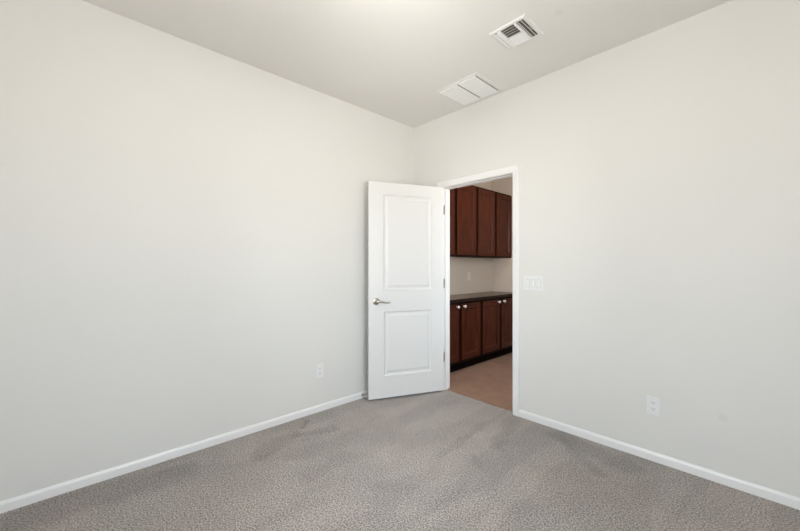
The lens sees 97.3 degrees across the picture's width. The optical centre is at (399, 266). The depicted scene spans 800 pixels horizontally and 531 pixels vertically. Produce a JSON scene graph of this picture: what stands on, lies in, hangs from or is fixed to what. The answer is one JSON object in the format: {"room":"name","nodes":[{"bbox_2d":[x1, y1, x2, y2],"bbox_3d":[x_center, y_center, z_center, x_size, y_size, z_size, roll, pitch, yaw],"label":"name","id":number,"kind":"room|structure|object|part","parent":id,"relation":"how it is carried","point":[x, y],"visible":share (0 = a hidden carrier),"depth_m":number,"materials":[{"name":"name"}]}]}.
{"room":"empty bedroom","nodes":[
{"label":"empty bedroom","id":0,"kind":"room"},
{"bbox_2d":[0,0,413,500],"bbox_3d":[-1.195,-0.131,2.628,3.815,2.943,0.115,0,0,-43],"label":"wall","id":1,"kind":"structure","parent":0,"point":[184,224],"depth_m":2.24,"materials":[{"name":"paint"}]},
{"bbox_2d":[0,390,367,513],"bbox_3d":[-1.194,1.212,2.542,3.700,0.057,0.012,0,0,-43],"label":"baseboard","id":2,"kind":"structure","parent":1,"relation":"attached to","point":[13,503],"depth_m":2.21,"materials":[{"name":"white paint"}]},
{"bbox_2d":[316,364,322,378],"bbox_3d":[-0.689,0.895,3.020,0.072,0.117,0.009,0,0,-43],"label":"wall outlet","id":3,"kind":"object","parent":1,"relation":"attached to","point":[319,368],"visible":1,"depth_m":3.02,"materials":[{"name":"white plastic"}]},
{"bbox_2d":[0,352,799,530],"bbox_3d":[0.621,1.291,2.086,5.715,0.100,3.735,0,0,-43],"label":"floor","id":4,"kind":"structure","parent":0,"point":[444,460],"depth_m":2.01,"materials":[{"name":"grey carpet"}]},
{"bbox_2d":[450,300,479,372],"bbox_3d":[0.574,0.829,4.284,0.880,0.828,0.469,0,0,-43],"label":"base cabinet","id":5,"kind":"object","parent":4,"relation":"on","point":[464,316],"visible":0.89,"depth_m":4.22,"materials":[{"name":"brown wood"}]},
{"bbox_3d":[0.544,0.773,3.994,0.385,0.665,0.021,0,0,-43],"label":"door","id":6,"kind":"part","parent":5,"relation":"part of","materials":[{"name":"brown wood"}]},
{"bbox_3d":[0.865,0.773,4.297,0.385,0.665,0.021,0,0,-43],"label":"door","id":7,"kind":"part","parent":5,"relation":"part of","materials":[{"name":"brown wood"}]},
{"bbox_2d":[450,291,512,302],"bbox_3d":[0.902,0.396,4.601,1.854,0.038,0.459,0,0,-43],"label":"countertop","id":8,"kind":"structure","parent":5,"relation":"on","point":[456,298],"depth_m":4.61,"materials":[{"name":"brown stone"}]},
{"bbox_2d":[477,296,512,363],"bbox_3d":[1.225,0.829,4.898,0.906,0.828,0.469,0,0,-43],"label":"base cabinet","id":9,"kind":"object","parent":4,"relation":"on","point":[496,314],"visible":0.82,"depth_m":4.69,"materials":[{"name":"brown wood"}]},
{"bbox_3d":[1.191,0.773,4.604,0.398,0.665,0.021,0,0,-43],"label":"door","id":10,"kind":"part","parent":9,"relation":"part of","materials":[{"name":"brown wood"}]},
{"bbox_3d":[1.521,0.773,4.915,0.398,0.665,0.021,0,0,-43],"label":"door","id":11,"kind":"part","parent":9,"relation":"part of","materials":[{"name":"brown wood"}]},
{"bbox_2d":[82,0,731,127],"bbox_3d":[-0.015,-1.552,1.292,3.700,0.100,3.450,0,0,-43],"label":"ceiling","id":12,"kind":"structure","parent":0,"point":[391,59],"depth_m":2.30,"materials":[{"name":"paint"}]},
{"bbox_2d":[437,72,502,105],"bbox_3d":[0.597,-1.495,3.002,0.400,0.014,0.400,0,0,-43],"label":"ceiling vent","id":13,"kind":"object","parent":12,"relation":"in","point":[472,88],"visible":1,"depth_m":2.97,"materials":[{"name":"white metal"}]},
{"bbox_3d":[0.531,-1.494,3.072,0.346,0.012,0.183,0,0,-43],"label":"louver panel","id":14,"kind":"part","parent":13,"relation":"part of","materials":[{"name":"white metal"}]},
{"bbox_3d":[0.658,-1.494,2.937,0.346,0.012,0.170,0,0,-43],"label":"louver panel","id":15,"kind":"part","parent":13,"relation":"part of","materials":[{"name":"white metal"}]},
{"bbox_2d":[489,14,543,50],"bbox_3d":[0.751,-1.490,2.268,0.258,0.024,0.246,0,0,-43],"label":"ceiling vent","id":16,"kind":"object","parent":12,"relation":"in","point":[521,30],"visible":1,"depth_m":2.25,"materials":[{"name":"white metal"}]},
{"bbox_2d":[450,181,491,294],"bbox_3d":[0.731,-0.081,4.835,2.015,2.843,0.115,0,0,-43],"label":"wall","id":17,"kind":"structure","parent":0,"point":[480,269],"depth_m":5.03,"materials":[{"name":"paint"}]},
{"bbox_2d":[450,185,475,256],"bbox_3d":[0.559,-0.586,4.362,0.895,0.914,0.336,0,0,-43],"label":"upper cabinet","id":18,"kind":"object","parent":17,"relation":"attached to","point":[462,199],"visible":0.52,"depth_m":4.37,"materials":[{"name":"brown wood"}]},
{"bbox_3d":[0.504,-0.585,4.093,0.398,0.875,0.021,0,0,-43],"label":"door","id":19,"kind":"part","parent":18,"relation":"part of","materials":[{"name":"brown wood"}]},
{"bbox_2d":[466,186,511,257],"bbox_3d":[1.210,-0.586,4.975,0.890,0.914,0.336,0,0,-43],"label":"upper cabinet","id":20,"kind":"object","parent":17,"relation":"attached to","point":[493,209],"visible":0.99,"depth_m":4.81,"materials":[{"name":"brown wood"}]},
{"bbox_3d":[1.156,-0.585,4.708,0.396,0.875,0.021,0,0,-43],"label":"door","id":21,"kind":"part","parent":20,"relation":"part of","materials":[{"name":"brown wood"}]},
{"bbox_3d":[1.480,-0.585,5.014,0.396,0.875,0.021,0,0,-43],"label":"door","id":22,"kind":"part","parent":20,"relation":"part of","materials":[{"name":"brown wood"}]},
{"bbox_2d":[492,177,512,291],"bbox_3d":[2.490,-0.081,4.353,0.115,2.843,3.000,0,0,-43],"label":"wall","id":23,"kind":"structure","parent":0,"point":[502,268],"depth_m":5.27,"materials":[{"name":"paint"}]},
{"bbox_2d":[414,0,799,497],"bbox_3d":[1.373,-0.131,2.600,0.115,2.743,3.450,0,0,-43],"label":"wall","id":24,"kind":"structure","parent":0,"point":[659,170],"depth_m":2.20,"materials":[{"name":"paint"}]},
{"bbox_2d":[367,181,444,399],"bbox_3d":[0.079,0.218,3.375,0.810,2.006,0.151,0,0,-20],"label":"door","id":25,"kind":"structure","parent":24,"relation":"in","point":[406,283],"depth_m":3.35,"materials":[{"name":"white paint"}]},
{"bbox_3d":[-0.209,0.320,3.221,0.065,0.065,0.058,0,0,-20],"label":"handle","id":26,"kind":"part","parent":25,"relation":"part of","materials":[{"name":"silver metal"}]},
{"bbox_2d":[437,164,518,416],"bbox_3d":[0.728,0.196,3.286,0.151,2.090,0.890,0,0,-43],"label":"door frame","id":27,"kind":"structure","parent":24,"relation":"attached to","point":[514,169],"depth_m":3.16,"materials":[{"name":"white paint"}]},
{"bbox_2d":[524,276,543,290],"bbox_3d":[1.071,0.134,2.829,0.012,0.118,0.166,0,0,-43],"label":"light switch","id":28,"kind":"object","parent":24,"relation":"attached to","point":[533,283],"visible":1,"depth_m":2.82,"materials":[{"name":"white plastic"}]},
{"bbox_2d":[647,395,659,416],"bbox_3d":[1.619,0.889,2.249,0.009,0.117,0.072,0,0,-43],"label":"wall outlet","id":29,"kind":"object","parent":24,"relation":"attached to","point":[653,403],"visible":1,"depth_m":2.25,"materials":[{"name":"white plastic"}]},
{"bbox_2d":[519,409,799,509],"bbox_3d":[1.748,1.212,2.109,0.012,0.057,2.222,0,0,-43],"label":"baseboard","id":30,"kind":"structure","parent":24,"relation":"attached to","point":[764,492],"depth_m":2.16,"materials":[{"name":"white paint"}]}
]}

